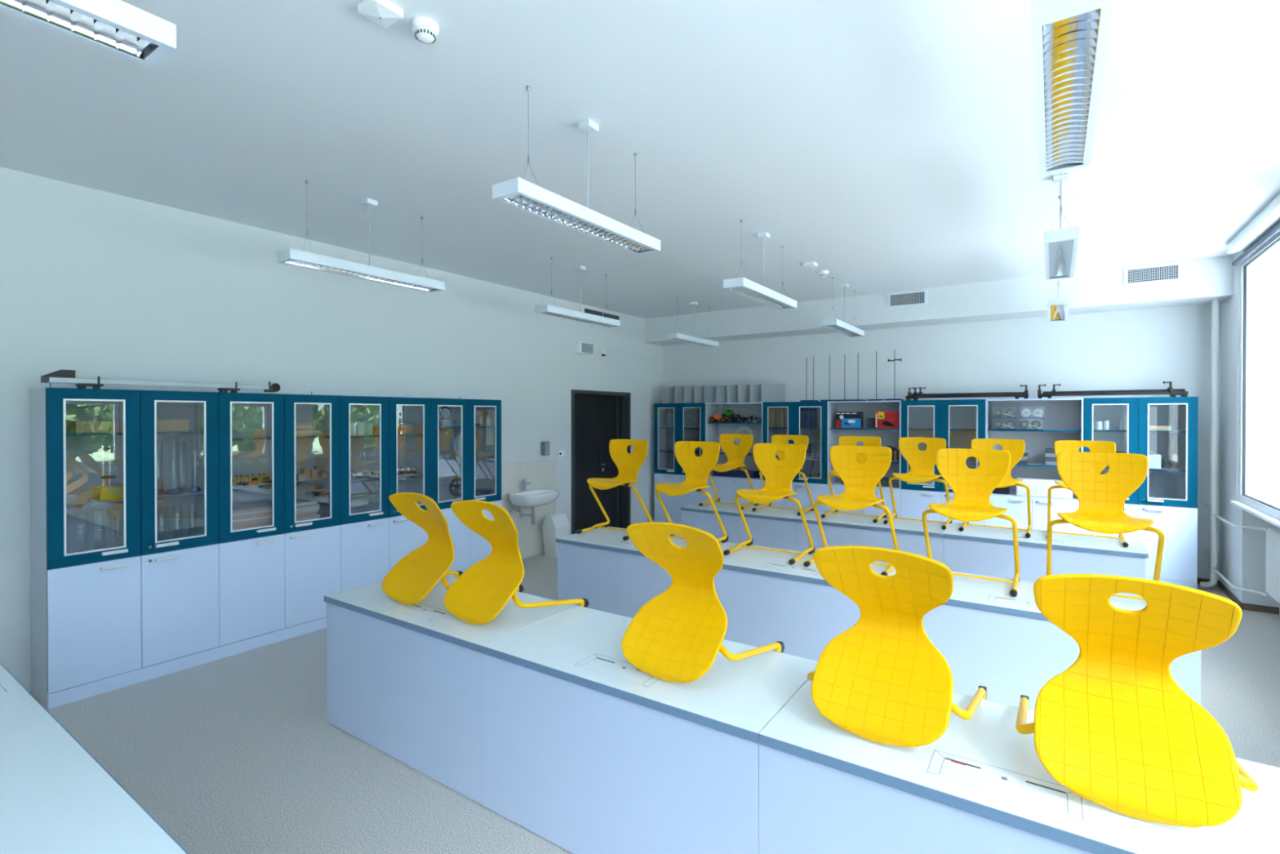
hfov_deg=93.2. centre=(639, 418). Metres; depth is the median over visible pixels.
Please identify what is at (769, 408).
ring binder
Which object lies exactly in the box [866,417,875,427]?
carton
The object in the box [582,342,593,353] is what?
speaker grille
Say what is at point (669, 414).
chart
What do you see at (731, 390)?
board
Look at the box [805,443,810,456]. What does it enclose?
storage box
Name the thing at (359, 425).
block
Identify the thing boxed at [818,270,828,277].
smoke detector
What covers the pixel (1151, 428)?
folder
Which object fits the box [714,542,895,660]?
desk
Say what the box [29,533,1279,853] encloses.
floor
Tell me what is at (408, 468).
ball
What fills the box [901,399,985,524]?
display cabinet
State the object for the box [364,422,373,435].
block
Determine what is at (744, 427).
disc
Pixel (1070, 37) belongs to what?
pendant light
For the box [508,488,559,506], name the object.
basin
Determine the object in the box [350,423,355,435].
block
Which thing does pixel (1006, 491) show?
device
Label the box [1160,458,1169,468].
box
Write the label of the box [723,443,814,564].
chair
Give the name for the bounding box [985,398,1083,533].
tall cabinet
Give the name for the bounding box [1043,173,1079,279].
pendant light
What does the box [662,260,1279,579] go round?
wall
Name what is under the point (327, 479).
shelf
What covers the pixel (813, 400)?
stand
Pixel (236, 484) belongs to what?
block
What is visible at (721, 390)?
board
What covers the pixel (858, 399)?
stand
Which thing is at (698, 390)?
board
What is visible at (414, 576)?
chair
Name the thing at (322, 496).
crate
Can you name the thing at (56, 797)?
desk
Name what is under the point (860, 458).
chair
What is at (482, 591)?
chair
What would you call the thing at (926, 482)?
carton
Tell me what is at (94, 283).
wall
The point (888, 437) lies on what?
tall cabinet
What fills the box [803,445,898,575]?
chair
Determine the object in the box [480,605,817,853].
desk
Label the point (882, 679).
chair
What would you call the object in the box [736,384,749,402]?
board
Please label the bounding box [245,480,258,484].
block
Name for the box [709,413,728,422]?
toy car
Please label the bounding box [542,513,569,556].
waste bin
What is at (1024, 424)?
equipment case
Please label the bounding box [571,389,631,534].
door
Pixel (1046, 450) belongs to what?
box
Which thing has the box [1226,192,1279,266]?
roller blind
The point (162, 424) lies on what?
cardboard box
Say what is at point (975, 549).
desk
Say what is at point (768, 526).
desk
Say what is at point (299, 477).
wooden block
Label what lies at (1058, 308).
pendant light
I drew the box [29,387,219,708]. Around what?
display cabinet
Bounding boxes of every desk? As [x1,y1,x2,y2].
[0,662,189,853]
[324,574,578,804]
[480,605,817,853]
[555,526,734,617]
[680,500,813,551]
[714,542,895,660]
[758,679,1279,853]
[795,510,953,563]
[922,570,1200,711]
[943,522,1148,595]
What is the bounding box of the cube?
[373,425,379,434]
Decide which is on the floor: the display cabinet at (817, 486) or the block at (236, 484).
the display cabinet at (817, 486)
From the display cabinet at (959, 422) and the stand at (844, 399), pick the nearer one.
the display cabinet at (959, 422)
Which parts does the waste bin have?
swing lid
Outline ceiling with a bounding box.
[0,0,1279,318]
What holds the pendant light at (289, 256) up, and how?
hanging from the ceiling
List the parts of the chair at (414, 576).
leg, leg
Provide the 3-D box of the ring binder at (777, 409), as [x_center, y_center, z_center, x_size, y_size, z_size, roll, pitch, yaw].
[2.066,-0.023,8.909,0.064,0.285,0.220,0,0,34]
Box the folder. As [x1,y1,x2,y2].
[1149,426,1171,430]
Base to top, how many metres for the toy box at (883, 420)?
0.225 m
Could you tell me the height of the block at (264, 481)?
0.022 m
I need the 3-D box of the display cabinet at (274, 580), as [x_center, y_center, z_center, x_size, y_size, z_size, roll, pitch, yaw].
[-3.018,0.789,4.979,0.435,1.980,0.927,0,0,34]
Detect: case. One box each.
[398,423,413,433]
[475,488,491,496]
[800,458,820,477]
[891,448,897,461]
[893,449,899,461]
[991,417,1017,429]
[993,407,1017,417]
[1017,419,1043,430]
[1021,406,1045,417]
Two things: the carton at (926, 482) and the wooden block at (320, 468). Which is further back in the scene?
the carton at (926, 482)
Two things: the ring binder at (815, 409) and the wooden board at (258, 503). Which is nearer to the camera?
the wooden board at (258, 503)
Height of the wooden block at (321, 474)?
0.050 m
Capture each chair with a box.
[382,492,462,604]
[444,499,589,624]
[576,439,653,540]
[621,521,784,682]
[654,440,728,542]
[698,433,759,509]
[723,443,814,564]
[751,435,813,515]
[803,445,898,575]
[807,545,986,746]
[821,435,887,523]
[883,437,952,529]
[921,448,1019,596]
[959,438,1031,537]
[1015,573,1258,827]
[1045,440,1128,546]
[1046,451,1164,599]
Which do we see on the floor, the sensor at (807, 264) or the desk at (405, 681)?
the desk at (405, 681)
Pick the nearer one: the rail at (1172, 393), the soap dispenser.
the rail at (1172, 393)
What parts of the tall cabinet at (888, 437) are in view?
panel, door, panel, panel, panel, door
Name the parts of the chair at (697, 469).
leg, cross rod, leg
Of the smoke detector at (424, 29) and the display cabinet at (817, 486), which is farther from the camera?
the display cabinet at (817, 486)
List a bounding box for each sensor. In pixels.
[357,0,403,28]
[601,351,605,355]
[802,261,817,267]
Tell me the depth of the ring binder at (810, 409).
8.54 m
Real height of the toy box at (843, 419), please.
0.220 m
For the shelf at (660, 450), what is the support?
attached to the display cabinet at (667, 469)
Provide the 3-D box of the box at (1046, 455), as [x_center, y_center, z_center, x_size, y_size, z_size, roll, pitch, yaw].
[4.814,0.416,7.008,0.200,0.045,0.240,0,0,34]
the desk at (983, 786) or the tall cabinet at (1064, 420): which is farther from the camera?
the tall cabinet at (1064, 420)
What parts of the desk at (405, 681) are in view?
panel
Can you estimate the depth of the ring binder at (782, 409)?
8.77 m
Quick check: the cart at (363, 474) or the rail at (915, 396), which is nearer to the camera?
the cart at (363, 474)
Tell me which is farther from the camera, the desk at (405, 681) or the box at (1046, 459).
the box at (1046, 459)
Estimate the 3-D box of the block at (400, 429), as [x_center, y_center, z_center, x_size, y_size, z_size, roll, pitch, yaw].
[-2.374,0.113,5.955,0.060,0.068,0.070,0,0,34]
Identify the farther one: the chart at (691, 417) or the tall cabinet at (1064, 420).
the chart at (691, 417)
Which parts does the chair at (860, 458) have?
leg, cross rod, leg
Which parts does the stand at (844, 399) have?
rod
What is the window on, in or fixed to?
in the wall at (1242, 551)
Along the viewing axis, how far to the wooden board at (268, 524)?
4.75 m
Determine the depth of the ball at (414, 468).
6.07 m
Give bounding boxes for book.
[1148,453,1160,457]
[1148,457,1160,462]
[1148,461,1160,465]
[1148,464,1160,468]
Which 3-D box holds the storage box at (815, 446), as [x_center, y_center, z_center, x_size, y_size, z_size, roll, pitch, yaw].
[2.531,0.436,8.594,0.140,0.200,0.200,0,0,34]
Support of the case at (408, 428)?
on the display cabinet at (375, 536)
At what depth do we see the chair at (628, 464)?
5.56 m
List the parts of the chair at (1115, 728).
leg, leg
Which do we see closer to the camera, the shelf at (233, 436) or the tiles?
the shelf at (233, 436)
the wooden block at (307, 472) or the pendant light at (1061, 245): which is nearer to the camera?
the pendant light at (1061, 245)
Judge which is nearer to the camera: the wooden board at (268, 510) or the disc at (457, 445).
the wooden board at (268, 510)
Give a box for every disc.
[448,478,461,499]
[453,432,477,458]
[734,426,753,453]
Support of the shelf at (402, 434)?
attached to the display cabinet at (375, 536)
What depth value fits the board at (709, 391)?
9.49 m
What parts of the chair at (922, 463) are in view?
leg, cross rod, leg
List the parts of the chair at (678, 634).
leg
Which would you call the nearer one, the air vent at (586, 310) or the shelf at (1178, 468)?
the shelf at (1178, 468)
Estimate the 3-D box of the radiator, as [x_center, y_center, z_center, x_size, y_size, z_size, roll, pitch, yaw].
[5.232,1.250,4.787,0.156,0.580,1.204,0,0,34]
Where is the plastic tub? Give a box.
[439,419,456,426]
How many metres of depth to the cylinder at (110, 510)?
4.09 m
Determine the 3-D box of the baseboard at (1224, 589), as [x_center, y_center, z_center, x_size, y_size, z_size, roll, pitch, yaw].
[5.875,1.743,6.034,0.012,0.060,0.936,0,0,34]
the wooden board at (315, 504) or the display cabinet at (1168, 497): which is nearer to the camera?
the wooden board at (315, 504)
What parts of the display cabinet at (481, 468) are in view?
glass door, door, panel, handle, door, glass door, panel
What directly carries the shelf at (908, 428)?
attached to the display cabinet at (959, 422)
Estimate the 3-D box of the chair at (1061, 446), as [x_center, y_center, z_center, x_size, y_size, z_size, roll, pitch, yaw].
[3.814,0.610,5.183,0.548,0.834,0.485,0,0,34]
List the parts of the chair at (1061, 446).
leg, cross rod, leg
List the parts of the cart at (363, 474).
cart plate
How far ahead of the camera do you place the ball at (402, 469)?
5.97 m
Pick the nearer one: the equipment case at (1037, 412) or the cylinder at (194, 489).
the cylinder at (194, 489)
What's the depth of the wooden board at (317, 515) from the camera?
5.11 m
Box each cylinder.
[75,513,88,551]
[92,510,100,549]
[110,510,123,546]
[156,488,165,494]
[165,437,182,494]
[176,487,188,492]
[188,444,201,492]
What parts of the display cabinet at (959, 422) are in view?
door, glass door, handle, handle, panel, door, glass door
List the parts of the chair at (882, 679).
leg, leg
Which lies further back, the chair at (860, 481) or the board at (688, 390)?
the board at (688, 390)
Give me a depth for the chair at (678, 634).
2.50 m
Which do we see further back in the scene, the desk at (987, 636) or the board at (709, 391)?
the board at (709, 391)
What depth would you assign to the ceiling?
3.40 m
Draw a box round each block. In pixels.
[232,482,245,486]
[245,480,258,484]
[262,480,271,483]
[295,474,305,479]
[300,467,311,479]
[311,468,318,478]
[313,465,323,471]
[318,471,328,478]
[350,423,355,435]
[355,422,364,435]
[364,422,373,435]
[397,426,404,434]
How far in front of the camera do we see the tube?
6.44 m
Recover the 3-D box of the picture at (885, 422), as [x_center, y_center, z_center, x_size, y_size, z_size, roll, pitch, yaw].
[3.264,0.050,7.954,0.160,0.110,0.003,0,0,34]
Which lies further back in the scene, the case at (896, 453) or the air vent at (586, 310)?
the air vent at (586, 310)
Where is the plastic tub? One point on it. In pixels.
(442, 423)
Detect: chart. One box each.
[666,410,673,427]
[684,410,697,427]
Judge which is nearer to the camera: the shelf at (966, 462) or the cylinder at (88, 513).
the cylinder at (88, 513)
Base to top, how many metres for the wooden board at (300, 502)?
0.025 m
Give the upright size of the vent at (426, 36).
0.014 m
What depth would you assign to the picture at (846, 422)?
8.22 m
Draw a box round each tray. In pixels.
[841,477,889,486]
[1109,426,1119,429]
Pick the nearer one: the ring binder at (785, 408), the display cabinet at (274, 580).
the display cabinet at (274, 580)
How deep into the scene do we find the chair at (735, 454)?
7.20 m
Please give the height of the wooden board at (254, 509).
0.025 m
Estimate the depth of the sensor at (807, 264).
6.23 m
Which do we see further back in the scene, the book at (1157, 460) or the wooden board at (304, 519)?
the book at (1157, 460)
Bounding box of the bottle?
[485,414,490,426]
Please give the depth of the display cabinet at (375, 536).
5.67 m
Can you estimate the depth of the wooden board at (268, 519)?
4.75 m
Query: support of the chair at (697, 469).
on the desk at (597, 566)
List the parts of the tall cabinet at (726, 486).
panel, door, panel, panel, panel, door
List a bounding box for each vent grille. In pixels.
[887,288,927,308]
[1123,261,1182,286]
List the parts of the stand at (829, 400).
rod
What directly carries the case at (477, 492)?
on the display cabinet at (481, 468)
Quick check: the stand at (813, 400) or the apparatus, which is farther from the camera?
the stand at (813, 400)
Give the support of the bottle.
on the display cabinet at (481, 468)
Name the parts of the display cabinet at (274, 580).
glass door, door, handle, handle, panel, panel, handle, handle, wooden strip, wooden strip, wooden strip, wooden strip, wooden strip, door, glass door, panel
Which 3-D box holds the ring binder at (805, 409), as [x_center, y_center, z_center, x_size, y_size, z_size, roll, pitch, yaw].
[2.407,-0.022,8.676,0.064,0.285,0.220,0,0,34]
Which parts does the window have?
sill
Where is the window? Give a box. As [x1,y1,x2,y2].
[1230,231,1279,528]
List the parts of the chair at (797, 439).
leg, cross rod, leg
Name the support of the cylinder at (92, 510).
on the display cabinet at (110, 617)
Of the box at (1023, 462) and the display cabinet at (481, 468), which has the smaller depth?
the display cabinet at (481, 468)
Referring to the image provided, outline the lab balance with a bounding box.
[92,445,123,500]
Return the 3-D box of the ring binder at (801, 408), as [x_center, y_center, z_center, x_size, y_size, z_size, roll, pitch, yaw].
[2.349,-0.022,8.715,0.064,0.285,0.220,0,0,34]
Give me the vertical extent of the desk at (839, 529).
0.751 m
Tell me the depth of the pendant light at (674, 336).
8.39 m
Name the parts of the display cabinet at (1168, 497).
door, glass door, panel, handle, handle, door, glass door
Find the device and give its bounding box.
[992,486,1009,494]
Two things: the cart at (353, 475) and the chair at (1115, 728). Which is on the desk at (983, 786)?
the chair at (1115, 728)
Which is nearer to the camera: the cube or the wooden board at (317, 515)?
the wooden board at (317, 515)
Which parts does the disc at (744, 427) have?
blade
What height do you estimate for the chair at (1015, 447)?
0.834 m
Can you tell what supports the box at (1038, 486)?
on the tall cabinet at (1064, 420)
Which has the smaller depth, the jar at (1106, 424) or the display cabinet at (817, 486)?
the jar at (1106, 424)
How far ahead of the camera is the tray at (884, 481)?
7.99 m
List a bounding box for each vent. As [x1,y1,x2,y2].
[414,28,435,44]
[584,308,619,319]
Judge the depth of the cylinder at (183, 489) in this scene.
4.48 m
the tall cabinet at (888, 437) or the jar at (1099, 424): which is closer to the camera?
the jar at (1099, 424)
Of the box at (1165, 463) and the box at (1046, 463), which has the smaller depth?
the box at (1165, 463)
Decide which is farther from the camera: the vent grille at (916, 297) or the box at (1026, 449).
the vent grille at (916, 297)
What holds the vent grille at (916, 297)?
attached to the soffit
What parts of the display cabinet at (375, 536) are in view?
door, glass door, handle, handle, panel, handle, door, glass door, panel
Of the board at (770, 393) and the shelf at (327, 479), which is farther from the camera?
the board at (770, 393)
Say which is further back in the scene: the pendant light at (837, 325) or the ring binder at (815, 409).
the ring binder at (815, 409)
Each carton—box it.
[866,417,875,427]
[919,481,933,484]
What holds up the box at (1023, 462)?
on the tall cabinet at (1064, 420)
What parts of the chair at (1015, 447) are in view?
leg, cross rod, leg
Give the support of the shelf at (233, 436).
attached to the display cabinet at (274, 580)
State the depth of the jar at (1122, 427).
6.60 m
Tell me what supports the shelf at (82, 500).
attached to the display cabinet at (110, 617)
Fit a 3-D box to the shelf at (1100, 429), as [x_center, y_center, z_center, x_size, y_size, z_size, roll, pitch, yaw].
[5.449,0.130,6.643,0.911,0.018,0.366,0,0,34]
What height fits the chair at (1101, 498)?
0.834 m
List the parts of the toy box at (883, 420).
yellow panel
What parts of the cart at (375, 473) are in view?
cart plate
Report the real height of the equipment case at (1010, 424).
0.132 m
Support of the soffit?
attached to the wall at (1144, 348)
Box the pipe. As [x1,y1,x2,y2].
[1200,298,1268,597]
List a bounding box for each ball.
[400,466,405,474]
[405,466,411,473]
[411,465,417,473]
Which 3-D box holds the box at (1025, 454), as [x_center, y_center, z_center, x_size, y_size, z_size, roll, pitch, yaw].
[4.550,0.415,7.189,0.110,0.045,0.240,0,0,34]
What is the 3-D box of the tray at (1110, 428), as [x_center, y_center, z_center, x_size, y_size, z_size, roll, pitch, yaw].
[5.284,0.104,6.745,0.100,0.030,0.120,0,0,34]
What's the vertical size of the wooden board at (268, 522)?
0.013 m
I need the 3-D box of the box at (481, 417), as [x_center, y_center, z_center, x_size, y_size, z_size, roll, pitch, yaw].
[-1.807,-0.005,6.836,0.160,0.165,0.145,0,0,34]
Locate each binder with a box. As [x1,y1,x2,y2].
[768,407,770,426]
[770,407,775,426]
[775,407,780,426]
[780,407,784,426]
[784,407,787,426]
[800,407,803,427]
[803,407,808,427]
[808,407,813,427]
[813,407,817,427]
[817,407,820,427]
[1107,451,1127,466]
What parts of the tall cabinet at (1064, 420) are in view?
panel, door, handle, shelf, panel, shelf, panel, panel, door, panel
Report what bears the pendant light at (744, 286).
hanging from the ceiling
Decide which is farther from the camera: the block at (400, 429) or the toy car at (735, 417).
the toy car at (735, 417)
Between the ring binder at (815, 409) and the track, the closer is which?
the track
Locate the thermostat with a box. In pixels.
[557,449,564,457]
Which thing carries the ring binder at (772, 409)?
on the display cabinet at (817, 486)
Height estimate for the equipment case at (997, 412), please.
0.132 m
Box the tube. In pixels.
[1169,436,1177,468]
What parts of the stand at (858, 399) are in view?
rod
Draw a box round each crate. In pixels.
[311,489,329,518]
[712,469,759,478]
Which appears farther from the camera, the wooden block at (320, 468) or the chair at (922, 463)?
the chair at (922, 463)
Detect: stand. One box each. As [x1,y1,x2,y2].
[807,356,818,401]
[820,355,835,401]
[835,353,848,400]
[848,352,866,400]
[866,351,884,400]
[885,355,902,400]
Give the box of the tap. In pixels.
[522,477,533,491]
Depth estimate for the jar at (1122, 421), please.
6.60 m
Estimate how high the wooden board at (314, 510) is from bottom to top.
0.015 m
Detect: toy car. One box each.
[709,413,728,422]
[720,408,737,422]
[727,413,746,422]
[746,415,761,422]
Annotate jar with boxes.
[1096,421,1102,429]
[1103,420,1109,429]
[1119,424,1127,430]
[1120,418,1127,424]
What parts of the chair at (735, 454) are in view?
leg, cross rod, leg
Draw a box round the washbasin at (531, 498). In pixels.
[508,477,559,524]
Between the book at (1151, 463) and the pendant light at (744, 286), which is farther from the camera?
the book at (1151, 463)
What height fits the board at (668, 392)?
0.272 m
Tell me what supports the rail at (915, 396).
on the display cabinet at (959, 422)
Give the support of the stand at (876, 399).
on the tall cabinet at (888, 437)
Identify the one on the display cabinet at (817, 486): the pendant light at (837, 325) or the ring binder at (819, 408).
the ring binder at (819, 408)
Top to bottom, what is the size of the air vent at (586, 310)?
0.096 m
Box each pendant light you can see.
[0,0,176,68]
[277,180,444,292]
[492,85,660,255]
[534,257,620,327]
[666,297,719,346]
[723,219,796,309]
[821,276,864,337]
[1031,0,1114,175]
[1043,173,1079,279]
[1047,279,1070,321]
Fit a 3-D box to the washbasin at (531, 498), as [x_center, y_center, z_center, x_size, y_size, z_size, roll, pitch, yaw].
[-1.302,1.019,7.463,0.455,0.571,0.630,0,0,34]
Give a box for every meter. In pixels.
[233,475,247,482]
[244,474,258,481]
[256,473,270,482]
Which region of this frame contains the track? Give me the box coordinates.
[40,369,279,392]
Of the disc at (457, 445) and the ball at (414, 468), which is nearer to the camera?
the ball at (414, 468)
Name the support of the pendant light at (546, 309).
hanging from the ceiling
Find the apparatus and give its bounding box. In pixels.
[439,406,450,419]
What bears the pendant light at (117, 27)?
hanging from the ceiling
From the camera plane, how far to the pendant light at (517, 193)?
3.15 m
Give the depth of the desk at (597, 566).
4.94 m
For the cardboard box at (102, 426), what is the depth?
4.00 m
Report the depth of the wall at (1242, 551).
5.90 m
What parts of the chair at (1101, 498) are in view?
leg, cross rod, leg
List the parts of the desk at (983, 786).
panel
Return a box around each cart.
[350,472,360,479]
[355,471,371,478]
[366,470,379,477]
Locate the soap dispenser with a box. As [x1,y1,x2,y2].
[541,441,550,455]
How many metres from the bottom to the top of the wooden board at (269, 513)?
0.033 m
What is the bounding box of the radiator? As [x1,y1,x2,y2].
[1266,528,1279,603]
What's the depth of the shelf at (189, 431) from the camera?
4.27 m
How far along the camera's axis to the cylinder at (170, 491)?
4.37 m
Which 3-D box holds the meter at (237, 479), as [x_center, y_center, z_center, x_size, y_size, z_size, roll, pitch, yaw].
[-3.198,0.484,4.837,0.104,0.067,0.068,0,0,34]
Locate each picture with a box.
[841,417,860,427]
[881,418,894,426]
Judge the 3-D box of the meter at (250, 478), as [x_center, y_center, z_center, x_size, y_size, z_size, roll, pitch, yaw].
[-3.150,0.483,4.907,0.104,0.067,0.068,0,0,34]
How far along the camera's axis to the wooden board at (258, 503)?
4.80 m
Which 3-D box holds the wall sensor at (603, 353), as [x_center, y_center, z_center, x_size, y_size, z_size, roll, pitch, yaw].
[-0.540,-0.969,8.952,0.042,0.076,0.064,0,0,34]
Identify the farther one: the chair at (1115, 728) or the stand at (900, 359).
the stand at (900, 359)
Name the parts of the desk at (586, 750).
panel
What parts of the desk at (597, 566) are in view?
panel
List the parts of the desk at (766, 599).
panel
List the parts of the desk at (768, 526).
panel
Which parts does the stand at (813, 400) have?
rod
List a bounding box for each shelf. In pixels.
[66,430,204,433]
[66,488,204,505]
[231,435,326,438]
[231,477,329,487]
[350,433,421,435]
[350,471,422,480]
[658,448,699,452]
[908,427,976,429]
[965,461,976,463]
[1099,429,1186,431]
[1106,466,1186,470]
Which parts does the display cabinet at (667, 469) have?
panel, door, glass door, panel, door, glass door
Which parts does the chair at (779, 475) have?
leg, cross rod, leg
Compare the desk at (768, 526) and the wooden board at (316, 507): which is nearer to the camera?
the wooden board at (316, 507)
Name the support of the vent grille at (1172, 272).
attached to the soffit
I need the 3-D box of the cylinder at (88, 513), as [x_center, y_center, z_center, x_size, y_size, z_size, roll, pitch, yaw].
[-3.662,0.767,3.969,0.082,0.301,0.081,0,0,34]
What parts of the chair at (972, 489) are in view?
leg, cross rod, leg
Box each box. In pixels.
[66,420,123,432]
[156,419,189,431]
[475,411,489,426]
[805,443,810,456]
[810,442,820,457]
[835,411,862,427]
[875,411,899,428]
[1016,477,1072,498]
[1017,459,1028,464]
[1020,455,1028,460]
[1022,452,1028,456]
[1024,447,1028,452]
[1044,448,1054,453]
[1044,453,1056,457]
[1044,457,1056,461]
[1044,461,1057,465]
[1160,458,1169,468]
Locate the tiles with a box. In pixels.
[500,460,555,559]
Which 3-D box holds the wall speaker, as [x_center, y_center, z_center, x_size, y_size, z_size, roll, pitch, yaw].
[-0.784,-1.001,8.566,0.074,0.160,0.310,0,0,34]
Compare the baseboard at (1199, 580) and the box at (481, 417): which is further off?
the box at (481, 417)
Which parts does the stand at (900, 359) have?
rod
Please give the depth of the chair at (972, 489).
3.97 m
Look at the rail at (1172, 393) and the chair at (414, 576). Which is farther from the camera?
the rail at (1172, 393)
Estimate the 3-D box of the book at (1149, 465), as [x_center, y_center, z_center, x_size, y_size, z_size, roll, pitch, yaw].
[5.506,0.509,6.487,0.110,0.036,0.160,0,0,34]
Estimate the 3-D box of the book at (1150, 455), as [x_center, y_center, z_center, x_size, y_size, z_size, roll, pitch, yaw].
[5.511,0.398,6.483,0.098,0.036,0.160,0,0,34]
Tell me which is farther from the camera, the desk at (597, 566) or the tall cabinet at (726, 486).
the tall cabinet at (726, 486)
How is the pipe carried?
attached to the wall at (1242, 551)
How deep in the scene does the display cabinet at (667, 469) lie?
9.82 m
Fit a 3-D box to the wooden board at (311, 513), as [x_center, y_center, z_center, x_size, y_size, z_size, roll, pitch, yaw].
[-2.940,0.808,5.131,0.260,0.033,0.270,0,0,34]
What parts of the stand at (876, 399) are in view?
rod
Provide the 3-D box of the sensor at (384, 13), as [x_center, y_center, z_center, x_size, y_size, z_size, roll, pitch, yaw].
[-1.002,-1.566,2.335,0.120,0.046,0.120,0,0,34]
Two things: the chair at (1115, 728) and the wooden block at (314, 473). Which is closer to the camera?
the chair at (1115, 728)
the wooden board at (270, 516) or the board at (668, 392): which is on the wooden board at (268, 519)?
the wooden board at (270, 516)
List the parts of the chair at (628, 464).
leg, cross rod, leg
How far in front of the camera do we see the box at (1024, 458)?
7.08 m
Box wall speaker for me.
[575,341,593,355]
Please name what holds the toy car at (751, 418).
on the tall cabinet at (726, 486)
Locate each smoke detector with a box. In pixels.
[411,17,439,44]
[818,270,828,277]
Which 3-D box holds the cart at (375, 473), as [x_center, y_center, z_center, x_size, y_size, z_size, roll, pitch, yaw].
[-2.523,0.522,5.739,0.141,0.052,0.076,0,0,34]
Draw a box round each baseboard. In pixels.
[1197,577,1217,586]
[1217,579,1240,606]
[1240,602,1279,613]
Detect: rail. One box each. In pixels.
[905,384,1028,399]
[1037,381,1188,398]
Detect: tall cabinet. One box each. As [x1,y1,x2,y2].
[705,402,762,504]
[826,400,901,517]
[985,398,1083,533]
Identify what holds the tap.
on the washbasin at (531, 498)
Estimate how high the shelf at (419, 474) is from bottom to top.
0.018 m
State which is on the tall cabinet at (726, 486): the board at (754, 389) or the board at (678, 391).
the board at (754, 389)
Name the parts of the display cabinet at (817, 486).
panel, door, glass door, panel, door, glass door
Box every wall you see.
[0,167,662,691]
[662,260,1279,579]
[1218,251,1279,614]
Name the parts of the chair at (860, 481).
leg, cross rod, leg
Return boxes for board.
[232,498,271,510]
[232,506,271,514]
[232,509,271,515]
[232,511,271,519]
[232,515,271,522]
[232,517,271,526]
[232,521,271,528]
[232,523,271,530]
[296,498,317,506]
[296,503,319,507]
[296,505,319,511]
[296,509,318,514]
[296,511,317,518]
[296,514,319,519]
[296,516,319,521]
[662,386,674,403]
[673,386,684,403]
[682,386,693,403]
[692,386,703,403]
[702,385,715,403]
[715,385,726,402]
[725,385,737,402]
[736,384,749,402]
[747,384,760,402]
[759,383,785,402]
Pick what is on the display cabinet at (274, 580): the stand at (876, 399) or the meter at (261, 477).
the meter at (261, 477)
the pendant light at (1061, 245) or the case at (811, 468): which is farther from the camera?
the case at (811, 468)
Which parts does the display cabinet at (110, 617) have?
panel, glass door, door, handle, handle, panel, panel, handle, handle, glass door, door, panel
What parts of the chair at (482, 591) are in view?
leg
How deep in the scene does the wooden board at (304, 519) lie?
5.10 m
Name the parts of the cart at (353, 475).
cart plate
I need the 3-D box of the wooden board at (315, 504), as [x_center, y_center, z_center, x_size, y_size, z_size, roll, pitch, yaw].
[-2.926,0.734,5.150,0.260,0.013,0.270,0,0,34]
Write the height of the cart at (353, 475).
0.052 m
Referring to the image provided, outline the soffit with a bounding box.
[644,254,1233,346]
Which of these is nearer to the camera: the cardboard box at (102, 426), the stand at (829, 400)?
the cardboard box at (102, 426)
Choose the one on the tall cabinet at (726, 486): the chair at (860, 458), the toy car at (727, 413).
the toy car at (727, 413)
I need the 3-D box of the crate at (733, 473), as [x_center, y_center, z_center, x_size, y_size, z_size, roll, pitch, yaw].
[1.479,0.837,9.291,0.680,0.095,0.240,0,0,34]
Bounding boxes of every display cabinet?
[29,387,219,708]
[217,391,340,658]
[340,395,431,591]
[431,398,501,576]
[653,403,705,524]
[762,401,827,511]
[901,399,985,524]
[1082,396,1198,589]
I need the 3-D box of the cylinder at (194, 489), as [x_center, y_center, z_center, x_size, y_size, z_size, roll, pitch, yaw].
[-3.322,0.348,4.515,0.077,0.391,0.066,0,0,34]

